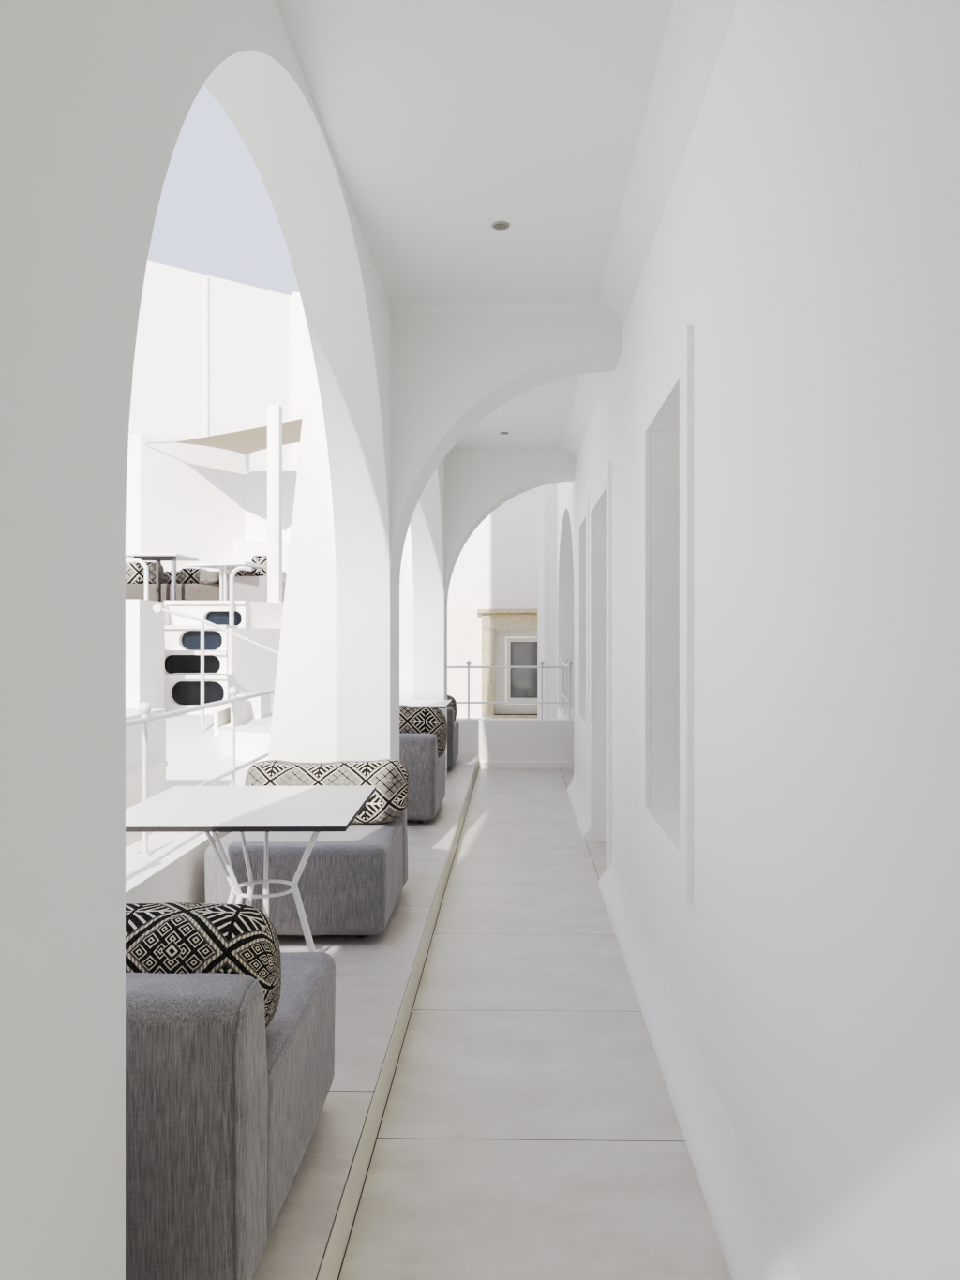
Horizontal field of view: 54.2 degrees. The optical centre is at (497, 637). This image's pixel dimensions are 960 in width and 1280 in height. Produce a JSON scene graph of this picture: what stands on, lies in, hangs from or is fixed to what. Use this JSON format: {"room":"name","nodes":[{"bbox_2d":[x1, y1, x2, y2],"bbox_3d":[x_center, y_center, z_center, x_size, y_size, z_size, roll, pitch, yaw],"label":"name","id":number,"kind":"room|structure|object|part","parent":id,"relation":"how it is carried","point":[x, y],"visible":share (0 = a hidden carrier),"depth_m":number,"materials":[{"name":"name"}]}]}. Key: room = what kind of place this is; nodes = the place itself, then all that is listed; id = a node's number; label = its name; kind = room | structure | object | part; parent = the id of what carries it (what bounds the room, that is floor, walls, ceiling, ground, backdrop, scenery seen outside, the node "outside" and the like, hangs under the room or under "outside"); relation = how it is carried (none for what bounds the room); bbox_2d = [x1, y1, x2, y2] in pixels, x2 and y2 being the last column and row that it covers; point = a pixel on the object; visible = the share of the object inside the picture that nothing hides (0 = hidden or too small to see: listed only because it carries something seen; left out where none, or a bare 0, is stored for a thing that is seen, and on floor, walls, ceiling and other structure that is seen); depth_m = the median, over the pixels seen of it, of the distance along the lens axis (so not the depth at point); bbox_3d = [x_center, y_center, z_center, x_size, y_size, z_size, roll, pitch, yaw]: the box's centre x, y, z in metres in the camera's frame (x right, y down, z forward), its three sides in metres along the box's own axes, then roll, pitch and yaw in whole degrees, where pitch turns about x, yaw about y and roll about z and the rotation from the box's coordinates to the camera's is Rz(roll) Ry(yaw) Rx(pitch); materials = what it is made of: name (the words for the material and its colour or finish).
{"room":"arcaded terrace","nodes":[
{"label":"arcaded terrace","id":0,"kind":"room"},
{"bbox_2d":[125,708,165,847],"bbox_3d":[-2.516,1.232,4.446,1.208,1.635,2.000,0,0,1],"label":"wall","id":1,"kind":"structure","parent":0,"point":[156,729],"depth_m":5.07,"materials":[{"name":"white paint"}]},
{"bbox_2d":[125,760,167,781],"bbox_3d":[-1.926,0.717,4.375,0.075,0.028,1.880,0,0,1],"label":"ledge","id":2,"kind":"object","parent":1,"relation":"attached to","point":[158,765],"visible":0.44,"depth_m":5.04,"materials":[{"name":"white paint"}]},
{"bbox_2d":[125,599,168,708],"bbox_3d":[-8.263,0.882,8.225,11.181,2.335,2.150,0,0,1],"label":"wall","id":3,"kind":"structure","parent":0,"point":[144,627],"depth_m":7.17,"materials":[{"name":"white paint"}]},
{"bbox_2d":[125,558,148,600],"bbox_3d":[-3.468,-0.529,8.976,0.253,0.448,0.059,0,0,14],"label":"hoop","id":4,"kind":"object","parent":3,"relation":"on","point":[131,560],"visible":0.91,"depth_m":8.95,"materials":[{"name":"white paint"}]},
{"bbox_2d":[125,783,244,903],"bbox_3d":[-1.474,1.485,5.327,0.340,1.130,10.200,0,0,1],"label":"wall","id":5,"kind":"structure","parent":0,"point":[174,872],"depth_m":3.97,"materials":[{"name":"white paint"}]},
{"bbox_2d":[125,686,274,856],"bbox_3d":[-1.492,0.610,6.018,0.080,0.660,8.780,0,0,1],"label":"balcony railing","id":6,"kind":"object","parent":5,"relation":"on","point":[144,707],"visible":0.33,"depth_m":4.46,"materials":[{"name":"white metal"}]},
{"bbox_3d":[-1.527,0.936,4.058,0.080,0.008,0.080,0,0,1],"label":"plate","id":7,"kind":"part","parent":6,"relation":"part of","materials":[{"name":"white paint"}]},
{"bbox_3d":[-1.527,0.639,4.058,0.021,0.602,0.022,0,0,1],"label":"post","id":8,"kind":"part","parent":6,"relation":"part of","materials":[{"name":"white metal"}]},
{"bbox_3d":[-1.492,0.358,6.018,0.025,0.024,8.780,0,0,1],"label":"rail","id":9,"kind":"part","parent":6,"relation":"part of","materials":[{"name":"white metal"}]},
{"bbox_3d":[-1.492,0.760,6.018,0.022,0.021,8.780,0,0,1],"label":"rail","id":10,"kind":"part","parent":6,"relation":"part of","materials":[{"name":"white metal"}]},
{"bbox_3d":[-1.504,0.639,5.328,0.021,0.602,0.022,0,0,1],"label":"post","id":11,"kind":"part","parent":6,"relation":"part of","materials":[{"name":"white metal"}]},
{"bbox_2d":[125,433,249,571],"bbox_3d":[-8.647,-1.381,12.733,10.251,2.462,1.250,0,0,1],"label":"wall","id":12,"kind":"structure","parent":0,"point":[183,498],"depth_m":12.44,"materials":[{"name":"white paint"}]},
{"bbox_2d":[148,418,301,472],"bbox_3d":[-3.495,-2.652,12.390,2.064,0.757,1.253,0,0,1],"label":"shade sail","id":13,"kind":"object","parent":12,"relation":"attached to","point":[249,440],"visible":0.8,"depth_m":12.27,"materials":[{"name":"beige fabric"}]},
{"bbox_2d":[128,260,292,471],"bbox_3d":[-12.328,-1.899,9.495,22.000,7.898,0.500,0,0,-38],"label":"wall","id":14,"kind":"structure","parent":0,"point":[250,327],"depth_m":15.20,"materials":[{"name":"white paint"}]},
{"bbox_2d":[204,275,208,437],"bbox_3d":[-4.699,-1.889,15.113,0.060,7.878,0.030,0,0,-38],"label":"trim","id":15,"kind":"structure","parent":14,"relation":"attached to","point":[205,276],"depth_m":15.09,"materials":[{"name":"white paint"}]},
{"bbox_2d":[165,707,272,789],"bbox_3d":[-2.485,1.320,4.795,1.659,1.460,9.500,0,0,1],"label":"floor","id":16,"kind":"structure","parent":0,"point":[194,756],"depth_m":6.72,"materials":[{"name":"white concrete"}]},
{"bbox_2d":[163,600,248,714],"bbox_3d":[-2.660,0.165,8.404,0.879,1.008,1.330,0,0,1],"label":"wall","id":17,"kind":"structure","parent":16,"relation":"on","point":[182,635],"depth_m":8.14,"materials":[{"name":"white paint"}]},
{"bbox_3d":[-2.641,0.238,8.146,0.551,0.210,0.015,0,0,1],"label":"dark panel","id":18,"kind":"part","parent":17,"relation":"part of","materials":[{"name":"black glass"}]},
{"bbox_3d":[-2.496,0.466,7.844,0.501,0.242,0.015,0,0,1],"label":"dark panel","id":19,"kind":"part","parent":17,"relation":"part of","materials":[{"name":"black glass"}]},
{"bbox_3d":[-2.658,0.029,8.467,0.428,0.216,0.015,0,0,1],"label":"dark panel","id":20,"kind":"part","parent":17,"relation":"part of","materials":[{"name":"stone"}]},
{"bbox_3d":[-2.554,-0.174,8.785,0.399,0.179,0.015,0,0,1],"label":"dark panel","id":21,"kind":"part","parent":17,"relation":"part of","materials":[{"name":"stone"}]},
{"bbox_2d":[229,565,251,625],"bbox_3d":[-2.374,-0.377,8.653,0.198,0.563,0.066,0,0,-16],"label":"hoop","id":22,"kind":"object","parent":17,"relation":"on","point":[234,571],"visible":0.95,"depth_m":8.63,"materials":[{"name":"white paint"}]},
{"bbox_2d":[152,603,278,726],"bbox_3d":[-2.108,0.210,7.108,0.960,0.919,0.075,0,0,-12],"label":"stair handrail","id":23,"kind":"object","parent":16,"relation":"on","point":[158,608],"visible":0.91,"depth_m":7.08,"materials":[{"name":"white metal"}]},
{"bbox_3d":[-2.539,-0.217,7.016,0.064,0.064,0.062,0,0,1],"label":"wall plate","id":24,"kind":"part","parent":23,"relation":"part of","materials":[{"name":"white paint"}]},
{"bbox_3d":[-2.234,0.271,7.091,0.025,0.798,0.026,0,0,1],"label":"post","id":25,"kind":"part","parent":23,"relation":"part of","materials":[{"name":"white metal"}]},
{"bbox_3d":[-2.095,-0.036,7.121,0.930,0.385,0.040,0,0,-15],"label":"rail","id":26,"kind":"part","parent":23,"relation":"part of","materials":[{"name":"white paint"}]},
{"bbox_2d":[213,699,247,736],"bbox_3d":[-2.050,0.611,7.213,0.156,0.278,0.350,0,0,1],"label":"block","id":27,"kind":"object","parent":16,"relation":"on","point":[222,714],"visible":0.63,"depth_m":7.13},
{"bbox_2d":[0,0,446,1279],"bbox_3d":[-0.746,0.050,2.519,0.282,4.000,13.010,0,0,1],"label":"wall","id":28,"kind":"structure","parent":0,"point":[96,96],"depth_m":1.45,"materials":[{"name":"paint"}]},
{"bbox_2d":[218,725,270,762],"bbox_3d":[-1.648,1.361,6.873,0.899,1.378,0.584,0,0,1],"label":"wall","id":29,"kind":"structure","parent":0,"point":[251,741],"depth_m":6.62,"materials":[{"name":"white paint"}]},
{"bbox_2d":[235,693,270,718],"bbox_3d":[-1.994,0.755,7.587,0.232,0.589,0.300,0,0,1],"label":"wall","id":30,"kind":"structure","parent":0,"point":[260,706],"depth_m":7.44,"materials":[{"name":"white paint"}]},
{"bbox_2d":[227,600,283,707],"bbox_3d":[-1.797,0.855,10.964,1.059,2.390,6.140,0,0,1],"label":"wall","id":31,"kind":"structure","parent":0,"point":[253,667],"depth_m":8.21,"materials":[{"name":"white paint"}]},
{"bbox_2d":[234,471,297,572],"bbox_3d":[-2.254,-1.231,12.843,2.569,2.163,0.800,0,0,1],"label":"wall","id":32,"kind":"structure","parent":0,"point":[255,543],"depth_m":13.06,"materials":[{"name":"white paint"}]},
{"bbox_2d":[251,755,477,1279],"bbox_3d":[-0.851,1.683,3.216,1.002,0.735,14.400,0,0,1],"label":"floor","id":33,"kind":"structure","parent":0,"point":[373,972],"depth_m":3.17,"materials":[{"name":"tile"}]},
{"bbox_2d":[125,952,335,1279],"bbox_3d":[-0.859,0.996,2.223,0.792,0.637,0.964,0,0,1],"label":"lounge sofa","id":34,"kind":"object","parent":33,"relation":"on","point":[223,1108],"visible":0.65,"depth_m":1.76,"materials":[{"name":"grey fabric"}]},
{"bbox_3d":[-0.864,0.983,1.851,0.789,0.609,0.220,0,0,1],"label":"backrest","id":35,"kind":"part","parent":34,"relation":"part of","materials":[{"name":"grey fabric"}]},
{"bbox_2d":[125,902,281,1028],"bbox_3d":[-0.868,0.750,2.072,0.770,0.322,0.244,0,0,1],"label":"patterned cushion","id":36,"kind":"object","parent":34,"relation":"on","point":[164,937],"visible":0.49,"depth_m":1.98,"materials":[{"name":"multicoloured fabric"}]},
{"bbox_3d":[-0.856,1.088,2.321,0.787,0.398,0.766,0,0,1],"label":"seat","id":37,"kind":"part","parent":34,"relation":"part of","materials":[{"name":"grey fabric"}]},
{"bbox_2d":[125,786,375,952],"bbox_3d":[-0.847,0.944,3.206,0.770,0.748,0.770,0,0,-1],"label":"bistro table","id":38,"kind":"object","parent":33,"relation":"on","point":[315,810],"visible":0.91,"depth_m":3.17,"materials":[{"name":"laminate"}]},
{"bbox_3d":[-0.959,0.950,3.185,0.145,0.735,0.021,0,0,-8],"label":"leg","id":39,"kind":"part","parent":38,"relation":"part of","materials":[{"name":"white paint"}]},
{"bbox_3d":[-0.896,0.950,3.077,0.021,0.735,0.145,0,0,37],"label":"leg","id":40,"kind":"part","parent":38,"relation":"part of","materials":[{"name":"white paint"}]},
{"bbox_3d":[-0.903,0.950,3.330,0.021,0.735,0.145,0,0,-41],"label":"leg","id":41,"kind":"part","parent":38,"relation":"part of","materials":[{"name":"white paint"}]},
{"bbox_3d":[-0.830,0.950,3.365,0.021,0.735,0.145,0,0,-12],"label":"leg","id":42,"kind":"part","parent":38,"relation":"part of","materials":[{"name":"white paint"}]},
{"bbox_3d":[-0.657,0.950,3.289,0.145,0.735,0.020,0,0,-31],"label":"leg","id":43,"kind":"part","parent":38,"relation":"part of","materials":[{"name":"white paint"}]},
{"bbox_3d":[-0.647,0.950,3.269,0.144,0.735,0.019,0,0,-23],"label":"leg","id":44,"kind":"part","parent":38,"relation":"part of","materials":[{"name":"white paint"}]},
{"bbox_2d":[204,808,407,937],"bbox_3d":[-0.862,0.996,4.435,0.792,0.637,0.892,0,0,1],"label":"lounge sofa","id":45,"kind":"object","parent":33,"relation":"on","point":[351,881],"visible":0.62,"depth_m":3.99,"materials":[{"name":"grey fabric"}]},
{"bbox_2d":[244,759,409,824],"bbox_3d":[-0.824,0.748,4.529,0.790,0.313,0.237,0,0,1],"label":"patterned cushion","id":46,"kind":"object","parent":45,"relation":"on","point":[388,803],"visible":0.66,"depth_m":4.45,"materials":[{"name":"multicoloured fabric"}]},
{"bbox_3d":[-0.857,0.983,4.778,0.789,0.609,0.204,0,0,1],"label":"backrest","id":47,"kind":"part","parent":45,"relation":"part of","materials":[{"name":"grey fabric"}]},
{"bbox_2d":[316,755,478,1279],"bbox_3d":[-0.345,1.482,3.207,0.006,0.336,14.400,0,0,1],"label":"trim strip","id":48,"kind":"object","parent":33,"relation":"attached to","point":[333,1257],"visible":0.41,"depth_m":2.77,"materials":[{"name":"stone"}]},
{"bbox_2d":[399,733,445,823],"bbox_3d":[-0.813,0.996,6.988,0.792,0.637,0.964,0,0,1],"label":"lounge sofa","id":49,"kind":"object","parent":33,"relation":"on","point":[418,752],"visible":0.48,"depth_m":6.51,"materials":[{"name":"grey fabric"}]},
{"bbox_2d":[399,704,446,758],"bbox_3d":[-0.772,0.704,6.856,0.800,0.424,0.247,0,0,1],"label":"patterned cushion","id":50,"kind":"object","parent":49,"relation":"on","point":[412,720],"visible":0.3,"depth_m":6.75,"materials":[{"name":"multicoloured fabric"}]},
{"bbox_3d":[-0.810,1.088,7.086,0.787,0.398,0.766,0,0,1],"label":"seat","id":51,"kind":"part","parent":49,"relation":"part of","materials":[{"name":"grey fabric"}]},
{"bbox_2d":[399,699,451,708],"bbox_3d":[-0.809,0.944,8.136,0.770,0.748,0.770,0,0,1],"label":"bistro table","id":52,"kind":"object","parent":33,"relation":"on","point":[439,704],"visible":0.05,"depth_m":8.09,"materials":[{"name":"white paint"}]},
{"bbox_2d":[446,706,459,767],"bbox_3d":[-0.816,0.996,9.608,0.792,0.637,0.964,0,0,1],"label":"lounge sofa","id":53,"kind":"object","parent":33,"relation":"on","point":[453,726],"visible":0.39,"depth_m":9.15,"materials":[{"name":"grey fabric"}]},
{"bbox_3d":[-0.821,0.983,9.237,0.789,0.609,0.220,0,0,1],"label":"backrest","id":54,"kind":"part","parent":53,"relation":"part of","materials":[{"name":"grey fabric"}]},
{"bbox_2d":[446,695,456,720],"bbox_3d":[-0.795,0.740,9.476,0.760,0.340,0.245,0,0,1],"label":"patterned cushion","id":55,"kind":"object","parent":53,"relation":"on","point":[453,703],"visible":0.18,"depth_m":9.41,"materials":[{"name":"multicoloured fabric"}]},
{"bbox_3d":[-0.813,1.088,9.707,0.787,0.398,0.766,0,0,1],"label":"seat","id":56,"kind":"part","parent":53,"relation":"part of","materials":[{"name":"grey fabric"}]},
{"bbox_2d":[292,292,536,701],"bbox_3d":[-0.500,-1.914,16.162,5.999,7.928,0.500,0,0,1],"label":"wall","id":57,"kind":"structure","parent":0,"point":[301,338],"depth_m":15.96,"materials":[{"name":"white paint"}]},
{"bbox_2d":[267,314,622,762],"bbox_3d":[-0.336,-0.150,5.087,2.015,4.400,0.400,0,0,1],"label":"wall","id":58,"kind":"structure","parent":0,"point":[448,373],"depth_m":4.90,"materials":[{"name":"paint"}]},
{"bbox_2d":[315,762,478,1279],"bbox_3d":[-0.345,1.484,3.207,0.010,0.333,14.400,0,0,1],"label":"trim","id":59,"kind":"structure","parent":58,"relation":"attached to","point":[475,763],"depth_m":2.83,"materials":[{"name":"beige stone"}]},
{"bbox_2d":[388,301,616,315],"bbox_3d":[0.042,-1.702,4.856,1.210,0.051,0.051,0,0,1],"label":"trim","id":60,"kind":"structure","parent":58,"relation":"attached to","point":[499,307],"depth_m":4.87,"materials":[{"name":"paint"}]},
{"bbox_2d":[274,0,672,449],"bbox_3d":[0.651,-1.849,3.704,3.032,0.243,10.590,0,0,1],"label":"ceiling","id":61,"kind":"structure","parent":0,"point":[442,122],"depth_m":3.23,"materials":[{"name":"paint"}]},
{"bbox_2d":[491,221,509,230],"bbox_3d":[0.012,-1.725,3.925,0.076,0.012,0.076,0,0,1],"label":"recessed light","id":62,"kind":"object","parent":61,"relation":"in","point":[498,225],"visible":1,"depth_m":3.92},
{"bbox_2d":[399,448,575,699],"bbox_3d":[-0.269,-0.150,8.816,2.015,4.400,0.400,0,0,1],"label":"wall","id":63,"kind":"structure","parent":0,"point":[477,483],"depth_m":8.62,"materials":[{"name":"paint"}]},
{"bbox_2d":[446,482,557,718],"bbox_3d":[0.696,0.150,13.665,3.500,6.600,0.350,0,0,1],"label":"wall","id":64,"kind":"structure","parent":0,"point":[496,568],"depth_m":13.51,"materials":[{"name":"white paint"}]},
{"bbox_2d":[476,609,536,718],"bbox_3d":[0.405,0.385,13.545,1.407,1.586,0.300,0,0,1],"label":"window","id":65,"kind":"structure","parent":64,"relation":"in","point":[521,683],"depth_m":13.63,"materials":[{"name":"stone"}]},
{"bbox_3d":[0.404,-0.376,13.475,1.407,0.064,0.160,0,0,1],"label":"stone cornice","id":66,"kind":"part","parent":65,"relation":"part of","materials":[{"name":"stone"}]},
{"bbox_3d":[0.406,1.149,13.570,0.957,0.060,0.250,0,0,1],"label":"sill","id":67,"kind":"part","parent":65,"relation":"part of","materials":[{"name":"stone"}]},
{"bbox_3d":[0.407,0.505,13.652,0.917,1.226,0.085,0,0,1],"label":"frame","id":68,"kind":"part","parent":65,"relation":"part of","materials":[{"name":"white paint"}]},
{"bbox_3d":[0.457,0.475,13.642,0.617,0.886,0.005,0,0,1],"label":"pane","id":69,"kind":"part","parent":65,"relation":"part of","materials":[{"name":"grey glass"}]},
{"bbox_2d":[455,718,573,768],"bbox_3d":[-0.311,1.485,10.503,2.400,1.130,0.248,0,0,1],"label":"wall","id":70,"kind":"structure","parent":0,"point":[498,743],"depth_m":10.40,"materials":[{"name":"white paint"}]},
{"bbox_2d":[446,657,572,719],"bbox_3d":[-0.244,0.591,11.306,2.205,0.658,1.680,0,0,1],"label":"balcony railing","id":71,"kind":"object","parent":70,"relation":"on","point":[562,660],"visible":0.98,"depth_m":10.49,"materials":[{"name":"white metal"}]},
{"bbox_3d":[-0.326,0.617,10.508,0.020,0.607,0.021,0,0,1],"label":"post","id":72,"kind":"part","parent":71,"relation":"part of","materials":[{"name":"white metal"}]},
{"bbox_3d":[-0.258,0.335,11.311,2.176,0.022,1.632,0,0,1],"label":"rail","id":73,"kind":"part","parent":71,"relation":"part of","materials":[{"name":"white metal"}]},
{"bbox_3d":[-0.259,0.735,11.311,2.176,0.020,1.630,0,0,1],"label":"rail","id":74,"kind":"part","parent":71,"relation":"part of","materials":[{"name":"white metal"}]},
{"bbox_3d":[0.494,0.617,10.493,0.020,0.607,0.021,0,0,1],"label":"post","id":75,"kind":"part","parent":71,"relation":"part of","materials":[{"name":"white metal"}]},
{"bbox_3d":[0.833,0.617,12.087,0.019,0.607,0.020,0,0,1],"label":"post","id":76,"kind":"part","parent":71,"relation":"part of","materials":[{"name":"white metal"}]},
{"bbox_3d":[0.819,0.617,11.307,0.019,0.607,0.020,0,0,1],"label":"post","id":77,"kind":"part","parent":71,"relation":"part of","materials":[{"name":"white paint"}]},
{"bbox_3d":[0.804,0.617,10.487,0.020,0.607,0.021,0,0,1],"label":"post","id":78,"kind":"part","parent":71,"relation":"part of","materials":[{"name":"white metal"}]},
{"bbox_2d":[338,768,731,1279],"bbox_3d":[0.943,1.600,5.084,2.498,0.300,18.200,0,0,1],"label":"floor","id":79,"kind":"structure","parent":0,"point":[529,1129],"depth_m":2.97,"materials":[{"name":"tile"}]},
{"bbox_2d":[536,482,556,718],"bbox_3d":[0.665,-0.250,12.610,0.245,4.600,0.560,0,0,1],"label":"wall","id":80,"kind":"structure","parent":0,"point":[546,495],"depth_m":12.39,"materials":[{"name":"paint"}]},
{"bbox_2d":[556,0,959,1279],"bbox_3d":[0.802,-0.450,5.086,0.300,5.000,18.200,0,0,1],"label":"wall","id":81,"kind":"structure","parent":0,"point":[807,236],"depth_m":1.77,"materials":[{"name":"paint"}]},
{"bbox_2d":[566,771,590,840],"bbox_3d":[0.666,1.345,7.749,0.072,0.211,2.120,0,0,1],"label":"baseboard","id":82,"kind":"structure","parent":81,"relation":"attached to","point":[580,806],"depth_m":7.50,"materials":[{"name":"paint"}]},
{"bbox_2d":[578,495,589,744],"bbox_3d":[0.685,-0.128,7.469,0.021,1.845,1.040,0,0,1],"label":"window","id":83,"kind":"structure","parent":81,"relation":"in","point":[584,513],"depth_m":7.06,"materials":[{"name":"paint"}]},
{"bbox_2d":[561,372,607,461],"bbox_3d":[0.620,-1.663,6.935,0.131,0.131,3.350,0,0,1],"label":"trim","id":84,"kind":"structure","parent":81,"relation":"attached to","point":[589,385],"depth_m":6.95,"materials":[{"name":"paint"}]},
{"bbox_2d":[589,461,611,870],"bbox_3d":[0.660,0.217,6.089,0.021,2.465,1.380,0,0,1],"label":"door","id":85,"kind":"structure","parent":81,"relation":"in","point":[603,485],"depth_m":5.48,"materials":[{"name":"paint"}]},
{"bbox_2d":[640,325,693,903],"bbox_3d":[0.613,-0.072,3.474,0.021,1.815,1.070,0,0,1],"label":"window","id":86,"kind":"structure","parent":81,"relation":"in","point":[677,859],"depth_m":3.04,"materials":[{"name":"paint"}]},
{"bbox_2d":[597,0,737,328],"bbox_3d":[0.503,-1.663,0.436,0.131,0.131,8.890,0,0,1],"label":"trim","id":87,"kind":"structure","parent":81,"relation":"attached to","point":[695,31],"depth_m":3.12,"materials":[{"name":"paint"}]},
{"bbox_2d":[597,857,800,1279],"bbox_3d":[0.539,1.345,0.740,0.072,0.211,9.500,0,0,1],"label":"baseboard","id":88,"kind":"structure","parent":81,"relation":"attached to","point":[752,1246],"depth_m":2.62,"materials":[{"name":"paint"}]},
{"bbox_3d":[-7.739,0.950,11.816,12.100,2.200,5.050,0,0,1],"label":"floor","id":89,"kind":"structure","parent":0,"visible":0},
{"bbox_2d":[125,552,199,601],"bbox_3d":[-3.474,-0.492,9.639,0.588,0.685,0.670,0,0,1],"label":"table","id":90,"kind":"object","parent":89,"relation":"on","point":[157,558],"visible":0.77,"depth_m":9.39,"materials":[{"name":"white metal"}]},
{"bbox_3d":[-3.444,-0.792,9.424,0.408,0.040,0.060,0,0,1],"label":"frame","id":91,"kind":"part","parent":90,"relation":"part of","materials":[{"name":"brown metal"}]},
{"bbox_3d":[-3.411,-0.462,9.423,0.028,0.624,0.060,0,0,1],"label":"leg","id":92,"kind":"part","parent":90,"relation":"part of","materials":[{"name":"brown metal"}]},
{"bbox_3d":[-3.255,-0.462,9.420,0.028,0.624,0.060,0,0,1],"label":"leg","id":93,"kind":"part","parent":90,"relation":"part of","materials":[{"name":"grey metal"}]},
{"bbox_2d":[125,583,219,602],"bbox_3d":[-3.377,-0.401,10.102,1.142,0.502,0.986,0,0,1],"label":"sofa","id":94,"kind":"object","parent":89,"relation":"on","point":[133,591],"visible":0.13,"depth_m":9.61,"materials":[{"name":"beige fabric"}]},
{"bbox_2d":[125,562,163,583],"bbox_3d":[-3.716,-0.664,9.819,0.420,0.244,0.184,0,0,1],"label":"patterned cushion","id":95,"kind":"object","parent":94,"relation":"on","point":[135,571],"visible":0.59,"depth_m":9.73,"materials":[{"name":"multicoloured fabric"}]},
{"bbox_2d":[161,570,179,583],"bbox_3d":[-3.476,-0.632,10.165,0.400,0.172,0.163,0,0,1],"label":"patterned cushion","id":96,"kind":"object","parent":94,"relation":"on","point":[167,579],"visible":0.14,"depth_m":10.09,"materials":[{"name":"fabric"}]},
{"bbox_2d":[178,567,208,583],"bbox_3d":[-3.243,-0.640,10.009,0.300,0.195,0.164,0,0,1],"label":"patterned cushion","id":97,"kind":"object","parent":94,"relation":"on","point":[186,575],"visible":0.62,"depth_m":9.94,"materials":[{"name":"multicoloured fabric"}]},
{"bbox_2d":[199,571,219,583],"bbox_3d":[-3.012,-0.619,9.875,0.240,0.152,0.163,0,0,1],"label":"patterned cushion","id":98,"kind":"object","parent":94,"relation":"on","point":[205,577],"visible":0.67,"depth_m":9.80,"materials":[{"name":"beige fabric"}]},
{"bbox_2d":[186,561,266,600],"bbox_3d":[-2.641,-0.445,9.479,0.660,0.590,0.699,0,0,32],"label":"table","id":99,"kind":"object","parent":89,"relation":"on","point":[223,567],"visible":0.71,"depth_m":9.37,"materials":[{"name":"white metal"}]},
{"bbox_3d":[-2.782,-0.430,9.432,0.030,0.560,0.030,0,0,-21],"label":"leg","id":100,"kind":"part","parent":99,"relation":"part of","materials":[{"name":"white paint"}]},
{"bbox_3d":[-2.730,-0.430,9.381,0.030,0.560,0.030,0,0,-21],"label":"leg","id":101,"kind":"part","parent":99,"relation":"part of","materials":[{"name":"white paint"}]},
{"bbox_2d":[226,571,286,601],"bbox_3d":[-2.531,-0.436,9.931,0.420,0.573,0.932,0,0,1],"label":"sofa","id":102,"kind":"object","parent":89,"relation":"on","point":[254,588],"visible":0.24,"depth_m":9.47,"materials":[{"name":"beige fabric"}]},
{"bbox_2d":[226,569,252,577],"bbox_3d":[-2.760,-0.691,9.999,0.340,0.151,0.161,0,0,1],"label":"patterned cushion","id":103,"kind":"object","parent":102,"relation":"on","point":[241,573],"visible":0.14,"depth_m":9.92,"materials":[{"name":"multicoloured fabric"}]},
{"bbox_2d":[251,555,267,576],"bbox_3d":[-2.507,-0.740,9.945,0.200,0.255,0.163,0,0,1],"label":"patterned cushion","id":104,"kind":"object","parent":102,"relation":"on","point":[260,559],"visible":0.49,"depth_m":9.87,"materials":[{"name":"multicoloured fabric"}]},
{"bbox_3d":[-2.524,-0.451,10.301,0.418,0.543,0.193,0,0,1],"label":"backrest","id":105,"kind":"part","parent":102,"relation":"part of","materials":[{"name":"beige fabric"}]},
{"bbox_2d":[267,403,282,601],"bbox_3d":[-2.264,-1.250,9.507,0.130,2.201,0.130,0,0,1],"label":"pergola post","id":106,"kind":"object","parent":89,"relation":"on","point":[274,410],"visible":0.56,"depth_m":9.44,"materials":[{"name":"white paint"}]}
]}

